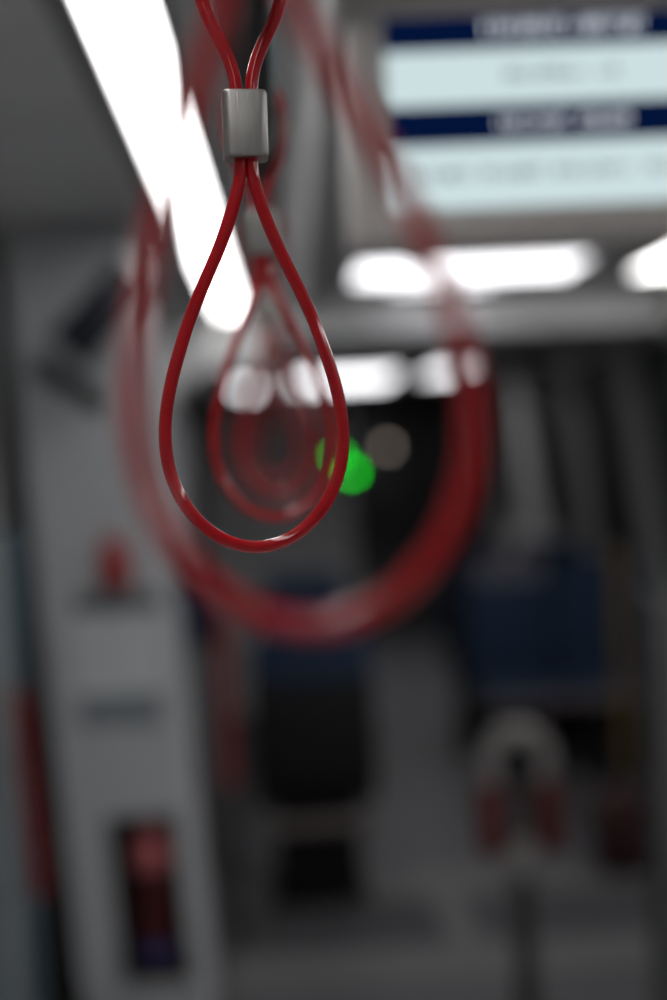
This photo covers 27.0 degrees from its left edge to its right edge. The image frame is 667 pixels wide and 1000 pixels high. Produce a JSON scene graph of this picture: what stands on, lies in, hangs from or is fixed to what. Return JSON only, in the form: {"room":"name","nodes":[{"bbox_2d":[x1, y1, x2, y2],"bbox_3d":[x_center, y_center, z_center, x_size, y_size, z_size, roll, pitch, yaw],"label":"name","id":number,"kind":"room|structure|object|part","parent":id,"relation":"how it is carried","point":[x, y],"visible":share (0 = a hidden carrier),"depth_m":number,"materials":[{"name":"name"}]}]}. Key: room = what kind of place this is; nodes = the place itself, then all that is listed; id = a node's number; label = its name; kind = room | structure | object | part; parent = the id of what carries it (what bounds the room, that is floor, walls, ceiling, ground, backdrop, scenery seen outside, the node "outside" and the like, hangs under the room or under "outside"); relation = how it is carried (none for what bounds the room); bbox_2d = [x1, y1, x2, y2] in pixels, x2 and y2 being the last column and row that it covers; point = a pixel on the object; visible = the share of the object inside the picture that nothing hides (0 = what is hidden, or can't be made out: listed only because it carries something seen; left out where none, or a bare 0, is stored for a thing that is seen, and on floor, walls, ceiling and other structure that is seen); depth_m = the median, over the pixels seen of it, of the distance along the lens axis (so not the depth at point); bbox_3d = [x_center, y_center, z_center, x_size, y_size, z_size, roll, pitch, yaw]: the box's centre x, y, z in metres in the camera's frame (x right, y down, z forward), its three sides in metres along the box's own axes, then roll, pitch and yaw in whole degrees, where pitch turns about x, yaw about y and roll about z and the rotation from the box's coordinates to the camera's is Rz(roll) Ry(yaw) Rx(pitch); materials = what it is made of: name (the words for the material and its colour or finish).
{"room":"train carriage","nodes":[
{"label":"train carriage","id":0,"kind":"room"},
{"bbox_2d":[0,238,194,999],"bbox_3d":[-1.020,0.329,5.330,0.100,2.280,13.300,-3,2,-2],"label":"wall","id":1,"kind":"structure","parent":0,"point":[10,878],"depth_m":3.92,"materials":[{"name":"grey metal"}]},
{"bbox_2d":[0,887,6,999],"bbox_3d":[-0.925,0.538,2.887,0.040,2.010,1.788,-3,2,-2],"label":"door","id":2,"kind":"structure","parent":1,"relation":"in","point":[3,993],"depth_m":3.78,"materials":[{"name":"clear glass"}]},
{"bbox_2d":[1,532,44,999],"bbox_3d":[-0.873,0.790,3.916,0.046,1.400,0.024,-3,2,-2],"label":"trim","id":3,"kind":"structure","parent":1,"relation":"attached to","point":[10,553],"depth_m":3.90,"materials":[{"name":"grey metal"}]},
{"bbox_2d":[11,676,65,897],"bbox_3d":[-0.810,0.763,3.914,0.068,0.548,0.548,-3,2,-2],"label":"grab rail","id":4,"kind":"object","parent":1,"relation":"attached to","point":[39,864],"visible":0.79,"depth_m":3.65,"materials":[{"name":"metal"}]},
{"bbox_2d":[5,271,82,994],"bbox_3d":[-0.829,0.360,4.202,0.199,2.275,0.050,-3,2,-2],"label":"trim","id":5,"kind":"structure","parent":1,"relation":"attached to","point":[61,956],"depth_m":4.19,"materials":[{"name":"grey metal"}]},
{"bbox_2d":[150,306,283,411],"bbox_3d":[-0.593,0.272,6.375,0.829,2.278,0.100,-3,2,-2],"label":"trim","id":6,"kind":"structure","parent":1,"relation":"attached to","point":[212,335],"depth_m":6.29,"materials":[{"name":"white plastic"}]},
{"bbox_2d":[202,392,357,714],"bbox_3d":[-0.320,0.337,8.639,0.914,1.970,0.060,-3,2,-2],"label":"wall partition","id":7,"kind":"structure","parent":0,"point":[330,546],"depth_m":8.60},
{"bbox_2d":[346,467,357,476],"bbox_3d":[0.113,-0.172,8.524,0.062,0.062,0.168,-3,2,-2],"label":"lamp","id":8,"kind":"object","parent":7,"relation":"attached to","point":[351,471],"visible":1,"depth_m":8.50,"materials":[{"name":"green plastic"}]},
{"bbox_2d":[0,0,659,343],"bbox_3d":[0.245,-0.915,5.336,2.750,0.080,13.500,-3,2,-2],"label":"ceiling","id":9,"kind":"structure","parent":0,"point":[61,161],"depth_m":3.15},
{"bbox_2d":[42,0,186,201],"bbox_3d":[-0.343,-0.733,2.654,0.168,0.044,1.508,-3,2,-2],"label":"ceiling light","id":10,"kind":"object","parent":9,"relation":"attached to","point":[126,56],"depth_m":2.27,"materials":[{"name":"plastic"}]},
{"bbox_2d":[167,125,221,287],"bbox_3d":[-0.388,-0.774,3.902,0.168,0.044,2.508,-3,2,-2],"label":"ceiling light","id":11,"kind":"object","parent":9,"relation":"attached to","point":[196,217],"depth_m":3.67,"materials":[{"name":"plastic"}]},
{"bbox_2d":[203,242,244,315],"bbox_3d":[-0.434,-0.814,5.166,0.167,0.044,2.112,-3,2,-2],"label":"ceiling light","id":12,"kind":"object","parent":9,"relation":"attached to","point":[224,295],"depth_m":5.37,"materials":[{"name":"plastic"}]},
{"bbox_2d":[223,0,282,372],"bbox_3d":[-0.102,-0.535,1.881,0.068,0.411,5.800,-3,2,-2],"label":"rail","id":13,"kind":"object","parent":9,"relation":"hanging from","point":[249,17],"visible":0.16,"depth_m":0.98,"materials":[{"name":"grey metal"}]},
{"bbox_2d":[159,0,349,553],"bbox_3d":[-0.051,-0.157,0.794,0.117,0.378,0.022,-2,2,-5],"label":"strap","id":14,"kind":"object","parent":13,"relation":"hanging from","point":[244,111],"visible":0.94,"depth_m":0.79,"materials":[{"name":"plastic"}]},
{"bbox_2d":[210,87,336,520],"bbox_3d":[-0.056,-0.169,1.175,0.109,0.376,0.024,-3,2,-18],"label":"strap","id":15,"kind":"object","parent":13,"relation":"hanging from","point":[258,246],"visible":0.81,"depth_m":1.17,"materials":[{"name":"plastic"}]},
{"bbox_2d":[245,282,304,486],"bbox_3d":[-0.111,-0.212,2.491,0.109,0.376,0.024,-3,2,-17],"label":"strap","id":16,"kind":"object","parent":13,"relation":"hanging from","point":[272,355],"visible":0.69,"depth_m":2.49,"materials":[{"name":"plastic"}]},
{"bbox_2d":[236,214,319,497],"bbox_3d":[-0.078,-0.190,1.793,0.115,0.377,0.022,-3,2,6],"label":"strap","id":17,"kind":"object","parent":13,"relation":"hanging from","point":[269,312],"visible":0.84,"depth_m":1.79,"materials":[{"name":"plastic"}]},
{"bbox_2d":[256,325,300,478],"bbox_3d":[-0.135,-0.238,3.291,0.112,0.376,0.022,-3,2,4],"label":"strap","id":18,"kind":"object","parent":13,"relation":"hanging from","point":[272,378],"visible":0.69,"depth_m":3.29,"materials":[{"name":"plastic"}]},
{"bbox_2d":[120,0,484,636],"bbox_3d":[-0.016,-0.146,0.412,0.109,0.375,0.024,-2,2,10],"label":"strap","id":19,"kind":"object","parent":13,"relation":"hanging from","point":[396,181],"visible":1,"depth_m":0.41,"materials":[{"name":"plastic"}]},
{"bbox_2d":[275,0,339,317],"bbox_3d":[-0.059,-0.692,2.193,0.096,0.121,7.010,-3,2,-2],"label":"trim","id":20,"kind":"structure","parent":9,"relation":"attached to","point":[304,92],"depth_m":2.56,"materials":[{"name":"grey metal"}]},
{"bbox_2d":[386,278,496,289],"bbox_3d":[0.426,-0.871,5.524,0.424,0.039,0.164,-3,2,-2],"label":"recessed light","id":21,"kind":"object","parent":9,"relation":"in","point":[475,282],"visible":0.47,"depth_m":5.52,"materials":[{"name":"plastic"}]},
{"bbox_2d":[390,281,490,288],"bbox_3d":[0.426,-0.873,5.524,0.399,0.033,0.139,-3,2,-2],"label":"diffuser","id":22,"kind":"object","parent":21,"relation":"attached to","point":[408,285],"depth_m":5.53,"materials":[{"name":"white plastic"}]},
{"bbox_2d":[349,247,597,284],"bbox_3d":[0.491,-0.860,5.101,0.844,0.039,0.534,-3,2,-2],"label":"recessed light","id":23,"kind":"object","parent":9,"relation":"in","point":[547,262],"visible":0.79,"depth_m":5.00,"materials":[{"name":"plastic"}]},
{"bbox_2d":[353,256,589,282],"bbox_3d":[0.491,-0.862,5.101,0.819,0.033,0.509,-3,2,-2],"label":"diffuser","id":24,"kind":"object","parent":23,"relation":"attached to","point":[388,269],"depth_m":5.04,"materials":[{"name":"white plastic"}]},
{"bbox_2d":[338,0,666,257],"bbox_3d":[0.285,-0.554,1.877,0.541,0.409,0.160,-3,2,-2],"label":"screen","id":25,"kind":"object","parent":9,"relation":"hanging from","point":[513,125],"visible":0.99,"depth_m":1.80,"materials":[{"name":"grey plastic"}]},
{"bbox_2d":[624,244,666,274],"bbox_3d":[1.367,-0.800,2.176,0.224,0.044,6.524,-3,2,-2],"label":"ceiling light","id":26,"kind":"object","parent":9,"relation":"attached to","point":[653,261],"visible":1,"depth_m":5.20,"materials":[{"name":"plastic"}]},
{"bbox_2d":[632,255,666,272],"bbox_3d":[1.367,-0.802,2.176,0.199,0.038,6.499,-3,2,-2],"label":"diffuser","id":27,"kind":"object","parent":26,"relation":"attached to","point":[642,263],"depth_m":5.21,"materials":[{"name":"white plastic"}]},
{"bbox_2d":[187,384,488,635],"bbox_3d":[0.059,0.046,12.068,2.550,2.280,0.100,-3,2,-2],"label":"wall","id":28,"kind":"structure","parent":0,"point":[376,569],"depth_m":12.05,"materials":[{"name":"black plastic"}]},
{"bbox_2d":[222,394,471,549],"bbox_3d":[0.099,-0.214,11.993,2.150,1.300,0.025,-3,2,-2],"label":"window","id":29,"kind":"structure","parent":28,"relation":"in","point":[400,497],"depth_m":12.00,"materials":[{"name":"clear glass"}]},
{"bbox_2d":[381,442,392,451],"bbox_3d":[0.459,-0.454,11.903,0.087,0.087,0.166,-3,2,-2],"label":"lamp","id":30,"kind":"object","parent":29,"relation":"attached to","point":[386,446],"visible":1,"depth_m":11.90,"materials":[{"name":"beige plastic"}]},
{"bbox_2d":[45,632,652,999],"bbox_3d":[0.360,1.440,5.416,2.750,0.080,13.500,-3,2,-2],"label":"floor","id":31,"kind":"structure","parent":0,"point":[424,809],"depth_m":6.12,"materials":[{"name":"plastic"}]},
{"bbox_2d":[1,221,218,999],"bbox_3d":[-0.634,0.360,4.011,0.474,2.270,0.325,-3,2,-2],"label":"wall panel","id":32,"kind":"object","parent":31,"relation":"on","point":[82,494],"depth_m":3.89,"materials":[{"name":"white plastic"}]},
{"bbox_3d":[-0.730,-0.320,3.864,0.230,0.185,0.012,-3,2,-2],"label":"edge trim","id":33,"kind":"part","parent":32,"relation":"part of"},
{"bbox_2d":[50,258,133,365],"bbox_3d":[-0.614,-0.496,3.756,0.275,0.277,0.220,-3,2,-2],"label":"security camera","id":34,"kind":"object","parent":32,"relation":"attached to","point":[97,317],"visible":0.8,"depth_m":3.65,"materials":[{"name":"black plastic"}]},
{"bbox_3d":[-0.606,0.210,3.867,0.235,0.207,0.045,-3,2,-2],"label":"emergency handle","id":35,"kind":"part","parent":32,"relation":"part of","materials":[{"name":"red plastic"}]},
{"bbox_3d":[-0.603,0.285,3.886,0.235,0.055,0.012,-3,2,-2],"label":"plate","id":36,"kind":"part","parent":32,"relation":"part of","materials":[{"name":"grey metal"}]},
{"bbox_2d":[72,610,165,729],"bbox_3d":[-0.601,0.477,3.895,0.245,0.325,0.005,-3,2,-2],"label":"notice","id":37,"kind":"object","parent":32,"relation":"attached to","point":[118,655],"visible":1,"depth_m":3.89,"materials":[{"name":"white paper"}]},
{"bbox_2d":[132,818,180,969],"bbox_3d":[-0.519,1.125,4.029,0.130,0.454,0.130,-1,3,43],"label":"fire extinguisher","id":38,"kind":"object","parent":32,"relation":"in","point":[154,859],"visible":0.84,"depth_m":4.00,"materials":[{"name":"red metal"}]},
{"bbox_2d":[181,622,197,648],"bbox_3d":[-0.671,0.943,5.092,0.430,1.035,0.560,-3,2,-2],"label":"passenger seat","id":39,"kind":"object","parent":31,"relation":"on","point":[185,630],"visible":0.05,"depth_m":4.83,"materials":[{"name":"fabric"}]},
{"bbox_3d":[-0.672,0.763,4.871,0.425,0.500,0.075,-3,2,-2],"label":"backrest","id":40,"kind":"part","parent":39,"relation":"part of","materials":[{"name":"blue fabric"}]},
{"bbox_2d":[177,579,221,647],"bbox_3d":[-0.734,0.887,6.840,0.430,1.035,0.560,-3,2,-2],"label":"passenger seat","id":41,"kind":"object","parent":31,"relation":"on","point":[197,611],"visible":0.04,"depth_m":6.57,"materials":[{"name":"blue fabric"}]},
{"bbox_3d":[-0.736,0.706,6.619,0.425,0.500,0.075,-3,2,-2],"label":"backrest","id":42,"kind":"part","parent":41,"relation":"part of","materials":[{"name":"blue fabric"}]},
{"bbox_2d":[258,571,347,612],"bbox_3d":[-0.135,0.857,6.861,0.430,1.035,0.560,-3,2,-2],"label":"passenger seat","id":43,"kind":"object","parent":31,"relation":"on","point":[306,592],"visible":0.19,"depth_m":6.59,"materials":[{"name":"blue fabric"}]},
{"bbox_3d":[-0.137,0.676,6.640,0.425,0.500,0.075,-3,2,-2],"label":"backrest","id":44,"kind":"part","parent":43,"relation":"part of","materials":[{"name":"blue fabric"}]},
{"bbox_2d":[227,896,449,957],"bbox_3d":[0.008,1.440,4.701,0.719,0.003,0.496,-3,2,-2],"label":"trim","id":45,"kind":"structure","parent":31,"relation":"on","point":[407,921],"depth_m":4.68,"materials":[{"name":"grey metal"}]},
{"bbox_2d":[184,610,253,946],"bbox_3d":[-0.592,0.925,4.564,0.603,1.100,0.100,-3,2,-2],"label":"screen","id":46,"kind":"object","parent":45,"relation":"on","point":[208,670],"visible":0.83,"depth_m":4.55,"materials":[{"name":"red paint"}]},
{"bbox_3d":[-0.630,0.862,4.560,0.533,0.730,0.024,-3,2,-2],"label":"panel","id":47,"kind":"part","parent":46,"relation":"part of","materials":[{"name":"grey metal"}]},
{"bbox_3d":[-0.327,1.197,4.582,0.040,0.530,0.040,-3,2,-2],"label":"post","id":48,"kind":"part","parent":46,"relation":"part of","materials":[{"name":"grey metal"}]},
{"bbox_2d":[434,894,480,943],"bbox_3d":[0.417,1.419,4.715,0.100,0.004,0.496,-3,2,-2],"label":"trim","id":49,"kind":"structure","parent":31,"relation":"on","point":[458,923],"depth_m":4.70,"materials":[{"name":"grey metal"}]},
{"bbox_2d":[438,541,510,732],"bbox_3d":[0.852,0.773,7.886,0.430,1.035,0.560,-3,2,-2],"label":"passenger seat","id":50,"kind":"object","parent":31,"relation":"on","point":[471,552],"visible":0.31,"depth_m":8.05,"materials":[{"name":"blue fabric"}]},
{"bbox_2d":[444,641,467,661],"bbox_3d":[0.857,0.857,7.848,0.425,0.085,0.440,-3,2,-2],"label":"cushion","id":51,"kind":"object","parent":50,"relation":"on","point":[449,650],"depth_m":7.85,"materials":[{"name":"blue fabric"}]},
{"bbox_3d":[0.835,0.579,8.094,0.425,0.500,0.075,-3,2,-2],"label":"backrest","id":52,"kind":"part","parent":50,"relation":"part of","materials":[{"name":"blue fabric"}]},
{"bbox_2d":[475,721,564,999],"bbox_3d":[0.523,1.028,3.857,0.238,0.833,0.150,-3,2,-2],"label":"post","id":53,"kind":"object","parent":31,"relation":"on","point":[520,851],"visible":1,"depth_m":3.82,"materials":[{"name":"grey metal"},{"name":"red plastic"}]},
{"bbox_3d":[0.533,1.238,3.864,0.063,0.414,0.064,-3,2,-2],"label":"post","id":54,"kind":"part","parent":53,"relation":"part of","materials":[{"name":"grey metal"}]},
{"bbox_2d":[465,557,576,783],"bbox_3d":[0.895,0.812,6.687,0.430,1.035,0.560,-3,2,-2],"label":"passenger seat","id":55,"kind":"object","parent":31,"relation":"on","point":[513,677],"visible":0.89,"depth_m":6.85,"materials":[{"name":"blue fabric"}]},
{"bbox_3d":[0.878,0.618,6.895,0.425,0.500,0.075,-3,2,-2],"label":"backrest","id":56,"kind":"part","parent":55,"relation":"part of","materials":[{"name":"blue fabric"}]},
{"bbox_2d":[472,670,573,700],"bbox_3d":[0.901,0.896,6.649,0.425,0.085,0.440,-3,2,-2],"label":"cushion","id":57,"kind":"object","parent":55,"relation":"on","point":[488,685],"depth_m":6.47,"materials":[{"name":"blue fabric"}]},
{"bbox_2d":[445,364,612,755],"bbox_3d":[1.056,0.303,7.207,0.918,2.000,0.090,-3,2,-2],"label":"arched frame","id":58,"kind":"object","parent":31,"relation":"on","point":[544,371],"visible":0.66,"depth_m":7.18,"materials":[{"name":"grey metal"}]},
{"bbox_2d":[514,538,585,727],"bbox_3d":[1.291,0.751,7.901,0.430,1.035,0.560,-3,2,-2],"label":"passenger seat","id":59,"kind":"object","parent":31,"relation":"on","point":[550,551],"visible":0.16,"depth_m":8.06,"materials":[{"name":"blue fabric"}]},
{"bbox_3d":[1.274,0.557,8.109,0.425,0.500,0.075,-3,2,-2],"label":"backrest","id":60,"kind":"part","parent":59,"relation":"part of","materials":[{"name":"blue fabric"}]},
{"bbox_2d":[553,552,643,778],"bbox_3d":[1.335,0.790,6.702,0.430,1.035,0.560,-3,2,-2],"label":"passenger seat","id":61,"kind":"object","parent":31,"relation":"on","point":[583,607],"visible":0.68,"depth_m":6.86,"materials":[{"name":"blue fabric"}]},
{"bbox_3d":[1.318,0.596,6.910,0.425,0.500,0.075,-3,2,-2],"label":"backrest","id":62,"kind":"part","parent":61,"relation":"part of","materials":[{"name":"blue fabric"}]},
{"bbox_2d":[561,665,639,696],"bbox_3d":[1.340,0.874,6.665,0.425,0.085,0.440,-3,2,-2],"label":"cushion","id":63,"kind":"object","parent":61,"relation":"on","point":[586,680],"depth_m":6.53,"materials":[{"name":"blue fabric"}]},
{"bbox_3d":[0.506,1.535,1.204,2.500,0.004,4.830,-3,2,-2],"label":"trim","id":64,"kind":"structure","parent":31,"relation":"on","visible":0},
{"bbox_2d":[636,593,666,999],"bbox_3d":[1.173,0.815,3.373,0.895,1.221,0.100,-3,2,-2],"label":"screen","id":65,"kind":"object","parent":64,"relation":"on","point":[651,618],"visible":1,"depth_m":3.34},
{"bbox_3d":[1.203,0.753,3.372,0.829,1.050,0.024,-3,2,-2],"label":"panel","id":66,"kind":"part","parent":65,"relation":"part of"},
{"bbox_2d":[480,273,666,603],"bbox_3d":[1.542,0.200,5.419,0.266,2.280,13.300,-3,2,-2],"label":"wall","id":67,"kind":"structure","parent":0,"point":[563,350],"depth_m":7.65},
{"bbox_2d":[229,378,260,394],"bbox_3d":[-0.647,-0.844,10.361,0.194,0.039,1.624,-3,2,-2],"label":"ceiling light","id":68,"kind":"object","parent":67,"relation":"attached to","point":[240,385],"visible":0.73,"depth_m":9.89,"materials":[{"name":"plastic"}]},
{"bbox_2d":[233,383,259,393],"bbox_3d":[-0.647,-0.846,10.361,0.169,0.033,1.599,-3,2,-2],"label":"diffuser","id":69,"kind":"object","parent":68,"relation":"attached to","point":[240,388],"depth_m":10.27,"materials":[{"name":"white plastic"}]},
{"bbox_2d":[291,365,404,388],"bbox_3d":[0.069,-0.858,9.761,0.724,0.039,1.674,-3,2,-2],"label":"ceiling light","id":70,"kind":"object","parent":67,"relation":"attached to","point":[374,375],"visible":0.79,"depth_m":9.31,"materials":[{"name":"plastic"}]},
{"bbox_2d":[293,371,400,387],"bbox_3d":[0.069,-0.860,9.761,0.699,0.033,1.649,-3,2,-2],"label":"diffuser","id":71,"kind":"object","parent":70,"relation":"attached to","point":[348,378],"depth_m":9.56,"materials":[{"name":"white plastic"}]},
{"bbox_2d":[180,332,537,396],"bbox_3d":[0.071,-0.965,10.258,2.550,0.140,3.450,-3,2,-2],"label":"trim","id":72,"kind":"structure","parent":67,"relation":"attached to","point":[493,351],"depth_m":8.57,"materials":[{"name":"grey metal"}]},
{"bbox_2d":[223,932,651,992],"bbox_3d":[0.652,1.421,4.335,1.980,0.004,0.280,-3,2,-2],"label":"trim","id":73,"kind":"structure","parent":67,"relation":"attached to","point":[629,950],"depth_m":4.31,"materials":[{"name":"grey metal"}]},
{"bbox_2d":[241,859,647,906],"bbox_3d":[0.623,1.395,5.130,1.980,0.004,0.320,-3,2,-2],"label":"trim","id":74,"kind":"structure","parent":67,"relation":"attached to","point":[584,872],"depth_m":5.10,"materials":[{"name":"grey metal"}]},
{"bbox_2d":[249,627,377,907],"bbox_3d":[-0.072,0.913,5.113,0.430,1.035,0.560,-3,2,-2],"label":"passenger seat","id":75,"kind":"object","parent":74,"relation":"on","point":[312,698],"visible":0.91,"depth_m":4.84,"materials":[{"name":"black fabric"}]},
{"bbox_3d":[-0.073,0.733,4.892,0.425,0.500,0.075,-3,2,-2],"label":"backrest","id":76,"kind":"part","parent":75,"relation":"part of","materials":[{"name":"blue fabric"}]},
{"bbox_2d":[591,763,647,875],"bbox_3d":[1.059,1.179,5.133,0.200,0.393,0.160,-3,2,-2],"label":"bag","id":77,"kind":"object","parent":74,"relation":"on","point":[618,816],"visible":0.91,"depth_m":5.06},
{"bbox_3d":[1.051,1.038,5.178,0.115,0.113,0.016,-3,2,-2],"label":"handle","id":78,"kind":"part","parent":77,"relation":"part of","materials":[{"name":"brown leather"}]},
{"bbox_3d":[1.054,1.041,5.078,0.115,0.113,0.016,-3,2,-2],"label":"handle","id":79,"kind":"part","parent":77,"relation":"part of","materials":[{"name":"brown leather"}]},
{"bbox_2d":[416,360,478,378],"bbox_3d":[0.753,-0.878,9.360,0.264,0.039,1.324,-3,2,-2],"label":"ceiling light","id":80,"kind":"object","parent":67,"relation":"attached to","point":[438,369],"visible":0.76,"depth_m":9.30,"materials":[{"name":"plastic"}]},
{"bbox_2d":[420,367,454,377],"bbox_3d":[0.753,-0.880,9.360,0.239,0.033,1.299,-3,2,-2],"label":"diffuser","id":81,"kind":"object","parent":80,"relation":"attached to","point":[429,372],"depth_m":9.47,"materials":[{"name":"white plastic"}]},
{"bbox_2d":[283,274,663,342],"bbox_3d":[0.647,-0.806,5.824,1.715,0.209,0.160,-3,2,-2],"label":"trim","id":82,"kind":"structure","parent":67,"relation":"attached to","point":[606,301],"depth_m":5.75,"materials":[{"name":"grey metal"}]},
{"bbox_2d":[483,387,523,522],"bbox_3d":[1.309,-0.349,10.699,0.182,1.000,1.100,-3,2,-2],"label":"window","id":83,"kind":"structure","parent":67,"relation":"in","point":[496,424],"depth_m":10.84,"materials":[{"name":"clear glass"}]},
{"bbox_2d":[521,370,581,538],"bbox_3d":[1.381,-0.285,8.711,0.182,1.000,1.080,-3,2,-2],"label":"window","id":84,"kind":"structure","parent":67,"relation":"in","point":[541,396],"depth_m":8.84,"materials":[{"name":"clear glass"}]},
{"bbox_2d":[462,883,649,941],"bbox_3d":[1.046,1.388,4.737,1.161,0.003,0.496,-3,2,-2],"label":"trim","id":85,"kind":"structure","parent":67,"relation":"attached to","point":[624,908],"depth_m":4.72,"materials":[{"name":"grey metal"}]},
{"bbox_2d":[578,354,640,554],"bbox_3d":[1.438,-0.234,7.153,0.182,1.000,0.640,-3,2,-2],"label":"window","id":86,"kind":"structure","parent":67,"relation":"in","point":[595,372],"depth_m":7.19,"materials":[{"name":"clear glass"}]},
{"bbox_2d":[635,334,666,543],"bbox_3d":[1.510,-0.170,5.165,0.182,1.000,2.220,-3,2,-2],"label":"window","id":87,"kind":"structure","parent":67,"relation":"in","point":[651,354],"depth_m":6.21,"materials":[{"name":"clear glass"}]}
]}

